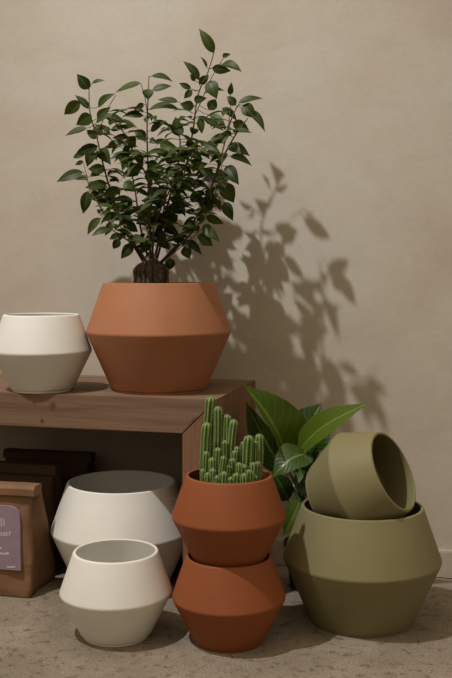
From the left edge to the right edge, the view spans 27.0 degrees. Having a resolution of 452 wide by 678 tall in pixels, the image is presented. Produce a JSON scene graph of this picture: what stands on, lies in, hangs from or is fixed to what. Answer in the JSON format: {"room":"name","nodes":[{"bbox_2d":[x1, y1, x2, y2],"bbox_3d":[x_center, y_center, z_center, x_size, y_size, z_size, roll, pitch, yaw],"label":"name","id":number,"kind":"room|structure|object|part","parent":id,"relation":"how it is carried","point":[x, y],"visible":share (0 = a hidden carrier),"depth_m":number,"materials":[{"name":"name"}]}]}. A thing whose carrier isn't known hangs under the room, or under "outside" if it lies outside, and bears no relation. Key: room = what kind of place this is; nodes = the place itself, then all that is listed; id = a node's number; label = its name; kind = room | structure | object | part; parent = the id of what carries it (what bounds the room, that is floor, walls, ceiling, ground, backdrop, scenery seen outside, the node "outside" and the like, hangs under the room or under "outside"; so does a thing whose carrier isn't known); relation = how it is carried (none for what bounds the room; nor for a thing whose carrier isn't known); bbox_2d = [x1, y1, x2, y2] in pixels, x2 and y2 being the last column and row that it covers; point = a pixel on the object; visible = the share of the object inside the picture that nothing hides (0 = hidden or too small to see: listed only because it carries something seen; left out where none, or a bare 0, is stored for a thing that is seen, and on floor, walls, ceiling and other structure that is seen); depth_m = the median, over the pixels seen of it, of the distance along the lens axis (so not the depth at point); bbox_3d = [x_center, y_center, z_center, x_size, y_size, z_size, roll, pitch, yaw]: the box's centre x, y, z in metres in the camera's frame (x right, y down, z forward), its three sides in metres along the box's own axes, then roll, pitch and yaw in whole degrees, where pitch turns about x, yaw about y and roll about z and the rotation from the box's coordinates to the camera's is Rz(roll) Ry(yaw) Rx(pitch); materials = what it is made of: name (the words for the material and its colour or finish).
{"room":"plant shop","nodes":[
{"label":"plant shop","id":0,"kind":"room"},
{"bbox_2d":[0,0,451,555],"bbox_3d":[-0.062,-1.161,2.680,7.500,3.600,0.120,1,4,14],"label":"wall","id":1,"kind":"structure","parent":0,"point":[331,271],"depth_m":2.62,"materials":[{"name":"paint"}]},
{"bbox_2d":[272,538,451,577],"bbox_3d":[1.843,0.635,2.243,3.530,0.074,0.014,1,4,14],"label":"baseboard","id":2,"kind":"structure","parent":1,"relation":"attached to","point":[278,548],"depth_m":2.56,"materials":[{"name":"beige paint"}]},
{"bbox_2d":[0,556,451,677],"bbox_3d":[-0.626,0.838,0.636,7.500,0.100,4.620,1,4,14],"label":"floor","id":3,"kind":"structure","parent":0,"point":[39,638],"depth_m":2.08,"materials":[{"name":"concrete"}]},
{"bbox_2d":[0,481,55,598],"bbox_3d":[-0.614,0.509,2.490,0.307,0.295,0.170,1,4,13],"label":"paper bag","id":4,"kind":"object","parent":3,"relation":"on","point":[27,557],"visible":1,"depth_m":2.40,"materials":[{"name":"brown paper"}]},
{"bbox_2d":[0,461,65,570],"bbox_3d":[-0.578,0.491,2.639,0.274,0.311,0.126,1,4,14],"label":"paper bag","id":5,"kind":"object","parent":3,"relation":"on","point":[48,475],"visible":0.36,"depth_m":2.57,"materials":[{"name":"brown paper"}]},
{"bbox_2d":[3,448,95,490],"bbox_3d":[-0.504,0.479,2.764,0.274,0.317,0.104,1,4,14],"label":"paper bag","id":6,"kind":"object","parent":3,"relation":"on","point":[73,463],"visible":0.22,"depth_m":2.70,"materials":[{"name":"brown paper"}]},
{"bbox_2d":[59,539,171,646],"bbox_3d":[-0.252,0.582,2.158,0.256,0.197,0.256,4,5,41],"label":"plant pot","id":7,"kind":"object","parent":3,"relation":"on","point":[115,592],"visible":1,"depth_m":2.07,"materials":[{"name":"white ceramic"}]},
{"bbox_2d":[51,470,182,579],"bbox_3d":[-0.277,0.517,2.509,0.375,0.278,0.375,1,4,14],"label":"plant pot","id":8,"kind":"object","parent":3,"relation":"on","point":[115,504],"visible":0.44,"depth_m":2.38,"materials":[{"name":"white ceramic"}]},
{"bbox_2d":[0,373,255,561],"bbox_3d":[-0.632,0.382,2.647,1.368,0.527,0.432,1,4,14],"label":"wooden bench","id":9,"kind":"object","parent":3,"relation":"on","point":[92,404],"visible":0.52,"depth_m":2.33,"materials":[{"name":"brown wood"}]},
{"bbox_2d":[0,313,91,393],"bbox_3d":[-0.476,0.034,2.432,0.256,0.197,0.256,-1,4,-12],"label":"plant pot","id":10,"kind":"object","parent":9,"relation":"on","point":[41,353],"visible":1,"depth_m":2.34,"materials":[{"name":"white ceramic"}]},
{"bbox_2d":[57,29,264,394],"bbox_3d":[-0.190,-0.330,2.411,0.588,0.926,0.406,1,4,14],"label":"potted plant","id":11,"kind":"object","parent":9,"relation":"on","point":[150,334],"visible":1,"depth_m":2.34,"materials":[{"name":"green plant"}]},
{"bbox_3d":[-0.289,-0.314,2.485,0.222,0.246,0.014,3,5,38],"label":"stem","id":12,"kind":"part","parent":11,"relation":"part of","materials":[{"name":"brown plant"}]},
{"bbox_3d":[-0.276,-0.412,2.405,0.140,0.452,0.046,1,4,14],"label":"stem","id":13,"kind":"part","parent":11,"relation":"part of","materials":[{"name":"brown plant"}]},
{"bbox_3d":[-0.237,-0.229,2.377,0.099,0.093,0.029,-2,4,-26],"label":"stem","id":14,"kind":"part","parent":11,"relation":"part of","materials":[{"name":"brown plant"}]},
{"bbox_3d":[-0.229,-0.367,2.360,0.105,0.368,0.095,1,4,14],"label":"stem","id":15,"kind":"part","parent":11,"relation":"part of","materials":[{"name":"brown plant"}]},
{"bbox_3d":[-0.229,-0.360,2.493,0.016,0.338,0.185,-2,4,-24],"label":"stem","id":16,"kind":"part","parent":11,"relation":"part of","materials":[{"name":"brown plant"}]},
{"bbox_3d":[-0.202,-0.441,2.449,0.009,0.501,0.099,0,4,-6],"label":"stem","id":17,"kind":"part","parent":11,"relation":"part of","materials":[{"name":"brown plant"}]},
{"bbox_3d":[-0.174,-0.007,2.446,0.375,0.278,0.375,1,4,14],"label":"pot","id":18,"kind":"part","parent":11,"relation":"part of","materials":[{"name":"ceramic"}]},
{"bbox_3d":[-0.152,-0.356,2.387,0.085,0.341,0.026,1,4,14],"label":"stem","id":19,"kind":"part","parent":11,"relation":"part of","materials":[{"name":"brown plant"}]},
{"bbox_3d":[-0.121,-0.326,2.319,0.186,0.293,0.145,1,4,14],"label":"stem","id":20,"kind":"part","parent":11,"relation":"part of","materials":[{"name":"brown plant"}]},
{"bbox_3d":[-0.118,-0.228,2.342,0.165,0.093,0.011,4,6,44],"label":"stem","id":21,"kind":"part","parent":11,"relation":"part of","materials":[{"name":"brown plant"}]},
{"bbox_3d":[-0.110,-0.462,2.423,0.159,0.549,0.023,-1,4,-13],"label":"stem","id":22,"kind":"part","parent":11,"relation":"part of","materials":[{"name":"brown plant"}]},
{"bbox_3d":[-0.096,-0.324,2.461,0.196,0.271,0.017,-3,5,-32],"label":"stem","id":23,"kind":"part","parent":11,"relation":"part of","materials":[{"name":"brown plant"}]},
{"bbox_3d":[-0.078,-0.385,2.360,0.217,0.405,0.054,1,4,14],"label":"stem","id":24,"kind":"part","parent":11,"relation":"part of","materials":[{"name":"brown plant"}]},
{"bbox_3d":[-0.046,-0.637,2.396,0.097,0.149,0.003,3,5,33],"label":"stem","id":25,"kind":"part","parent":11,"relation":"part of","materials":[{"name":"brown plant"}]},
{"bbox_3d":[-0.003,-0.435,2.281,0.132,0.190,0.015,3,5,38],"label":"stem","id":26,"kind":"part","parent":11,"relation":"part of","materials":[{"name":"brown plant"}]},
{"bbox_3d":[-0.011,0.394,2.487,0.085,0.525,0.430,1,4,14],"label":"leg","id":27,"kind":"part","parent":9,"relation":"part of","materials":[{"name":"brown wood"}]},
{"bbox_2d":[172,552,285,652],"bbox_3d":[0.006,0.584,2.124,0.256,0.197,0.256,4,5,41],"label":"plant pot","id":28,"kind":"object","parent":3,"relation":"on","point":[223,609],"visible":0.94,"depth_m":2.03,"materials":[{"name":"ceramic"}]},
{"bbox_2d":[172,396,285,566],"bbox_3d":[0.006,0.316,2.105,0.256,0.368,0.256,4,5,41],"label":"potted cactus","id":29,"kind":"object","parent":28,"relation":"in","point":[229,511],"visible":0.98,"depth_m":2.03,"materials":[{"name":"ceramic"}]},
{"bbox_3d":[-0.050,0.311,2.065,0.014,0.056,0.013,1,4,14],"label":"stem","id":30,"kind":"part","parent":29,"relation":"part of","materials":[{"name":"green plant"}]},
{"bbox_3d":[-0.045,0.292,2.069,0.016,0.092,0.016,1,4,14],"label":"stem","id":31,"kind":"part","parent":29,"relation":"part of","materials":[{"name":"green plant"}]},
{"bbox_3d":[-0.045,0.260,2.090,0.025,0.153,0.023,1,4,14],"label":"stem","id":32,"kind":"part","parent":29,"relation":"part of","materials":[{"name":"green plant"}]},
{"bbox_3d":[-0.040,0.315,2.044,0.016,0.051,0.016,1,4,14],"label":"stem","id":33,"kind":"part","parent":29,"relation":"part of","materials":[{"name":"green plant"}]},
{"bbox_3d":[-0.038,0.231,2.146,0.030,0.204,0.026,1,4,14],"label":"stem","id":34,"kind":"part","parent":29,"relation":"part of","materials":[{"name":"green plant"}]},
{"bbox_3d":[-0.031,0.298,2.053,0.016,0.082,0.017,1,4,14],"label":"stem","id":35,"kind":"part","parent":29,"relation":"part of","materials":[{"name":"green plant"}]},
{"bbox_3d":[-0.029,0.310,2.044,0.015,0.060,0.015,1,4,14],"label":"stem","id":36,"kind":"part","parent":29,"relation":"part of","materials":[{"name":"green plant"}]},
{"bbox_3d":[-0.019,0.317,2.033,0.013,0.047,0.013,1,4,14],"label":"stem","id":37,"kind":"part","parent":29,"relation":"part of","materials":[{"name":"green plant"}]},
{"bbox_3d":[-0.021,0.242,2.122,0.026,0.185,0.022,1,4,14],"label":"stem","id":38,"kind":"part","parent":29,"relation":"part of","materials":[{"name":"green plant"}]},
{"bbox_3d":[-0.019,0.288,2.086,0.018,0.098,0.018,1,4,14],"label":"stem","id":39,"kind":"part","parent":29,"relation":"part of","materials":[{"name":"green plant"}]},
{"bbox_3d":[-0.011,0.297,2.044,0.025,0.088,0.014,1,4,14],"label":"stem","id":40,"kind":"part","parent":29,"relation":"part of","materials":[{"name":"green plant"}]},
{"bbox_3d":[-0.005,0.313,2.033,0.019,0.056,0.019,1,4,14],"label":"stem","id":41,"kind":"part","parent":29,"relation":"part of","materials":[{"name":"green plant"}]},
{"bbox_3d":[-0.001,0.281,2.104,0.017,0.111,0.018,1,4,14],"label":"stem","id":42,"kind":"part","parent":29,"relation":"part of","materials":[{"name":"green plant"}]},
{"bbox_3d":[-0.002,0.252,2.125,0.027,0.166,0.022,1,4,14],"label":"stem","id":43,"kind":"part","parent":29,"relation":"part of","materials":[{"name":"green plant"}]},
{"bbox_3d":[0.003,0.306,2.047,0.015,0.068,0.015,1,4,14],"label":"stem","id":44,"kind":"part","parent":29,"relation":"part of","materials":[{"name":"green plant"}]},
{"bbox_3d":[0.009,0.319,2.026,0.014,0.046,0.014,1,4,14],"label":"stem","id":45,"kind":"part","parent":29,"relation":"part of","materials":[{"name":"green plant"}]},
{"bbox_3d":[0.014,0.299,2.060,0.017,0.079,0.017,1,4,14],"label":"stem","id":46,"kind":"part","parent":29,"relation":"part of","materials":[{"name":"green plant"}]},
{"bbox_3d":[0.013,0.258,2.110,0.027,0.157,0.023,1,4,14],"label":"stem","id":47,"kind":"part","parent":29,"relation":"part of","materials":[{"name":"green plant"}]},
{"bbox_3d":[0.018,0.291,2.077,0.016,0.093,0.015,1,4,14],"label":"stem","id":48,"kind":"part","parent":29,"relation":"part of","materials":[{"name":"green plant"}]},
{"bbox_3d":[0.022,0.314,2.029,0.018,0.054,0.018,1,4,14],"label":"stem","id":49,"kind":"part","parent":29,"relation":"part of","materials":[{"name":"green plant"}]},
{"bbox_3d":[0.025,0.287,2.095,0.016,0.098,0.016,1,4,14],"label":"stem","id":50,"kind":"part","parent":29,"relation":"part of","materials":[{"name":"green plant"}]},
{"bbox_3d":[0.029,0.304,2.048,0.016,0.072,0.016,1,4,14],"label":"stem","id":51,"kind":"part","parent":29,"relation":"part of","materials":[{"name":"green plant"}]},
{"bbox_3d":[0.038,0.282,2.112,0.015,0.106,0.015,1,4,14],"label":"stem","id":52,"kind":"part","parent":29,"relation":"part of","materials":[{"name":"green plant"}]},
{"bbox_3d":[0.039,0.315,2.031,0.018,0.053,0.017,1,4,14],"label":"stem","id":53,"kind":"part","parent":29,"relation":"part of","materials":[{"name":"green plant"}]},
{"bbox_3d":[0.041,0.306,2.054,0.017,0.067,0.017,1,4,14],"label":"stem","id":54,"kind":"part","parent":29,"relation":"part of","materials":[{"name":"green plant"}]},
{"bbox_3d":[0.048,0.274,2.071,0.027,0.128,0.026,1,4,14],"label":"stem","id":55,"kind":"part","parent":29,"relation":"part of","materials":[{"name":"green plant"}]},
{"bbox_3d":[0.049,0.311,2.038,0.016,0.059,0.016,1,4,14],"label":"stem","id":56,"kind":"part","parent":29,"relation":"part of","materials":[{"name":"green plant"}]},
{"bbox_3d":[0.058,0.304,2.054,0.018,0.072,0.017,1,4,14],"label":"stem","id":57,"kind":"part","parent":29,"relation":"part of","materials":[{"name":"green plant"}]},
{"bbox_3d":[0.064,0.281,2.080,0.017,0.114,0.016,1,4,14],"label":"stem","id":58,"kind":"part","parent":29,"relation":"part of","materials":[{"name":"green plant"}]},
{"bbox_3d":[0.069,0.303,2.066,0.016,0.071,0.015,1,4,14],"label":"stem","id":59,"kind":"part","parent":29,"relation":"part of","materials":[{"name":"green plant"}]},
{"bbox_3d":[0.072,0.274,2.103,0.023,0.125,0.021,1,4,14],"label":"stem","id":60,"kind":"part","parent":29,"relation":"part of","materials":[{"name":"green plant"}]},
{"bbox_2d":[243,384,367,590],"bbox_3d":[0.201,0.385,2.433,0.311,0.551,0.219,0,4,3],"label":"plant","id":61,"kind":"object","parent":3,"relation":"on","point":[294,439],"visible":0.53,"depth_m":2.40,"materials":[{"name":"green plant"}]},
{"bbox_3d":[0.223,0.595,2.486,0.140,0.125,0.140,1,4,14],"label":"nursery pot","id":62,"kind":"part","parent":61,"relation":"part of","materials":[{"name":"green plastic"}]},
{"bbox_2d":[283,498,441,637],"bbox_3d":[0.325,0.535,2.251,0.375,0.278,0.375,1,4,14],"label":"plant pot","id":63,"kind":"object","parent":3,"relation":"on","point":[351,578],"visible":0.92,"depth_m":2.11,"materials":[{"name":"green ceramic"}]},
{"bbox_2d":[306,432,415,519],"bbox_3d":[0.317,0.337,2.216,0.244,0.244,0.257,-3,5,-38],"label":"plant pot","id":64,"kind":"object","parent":63,"relation":"in","point":[357,475],"visible":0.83,"depth_m":2.14,"materials":[{"name":"green ceramic"}]},
{"bbox_2d":[172,468,285,566],"bbox_3d":[0.006,0.401,2.111,0.256,0.197,0.256,1,4,14],"label":"pot","id":65,"kind":"object","parent":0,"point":[228,520],"depth_m":2.02,"materials":[{"name":"ceramic"}]}
]}

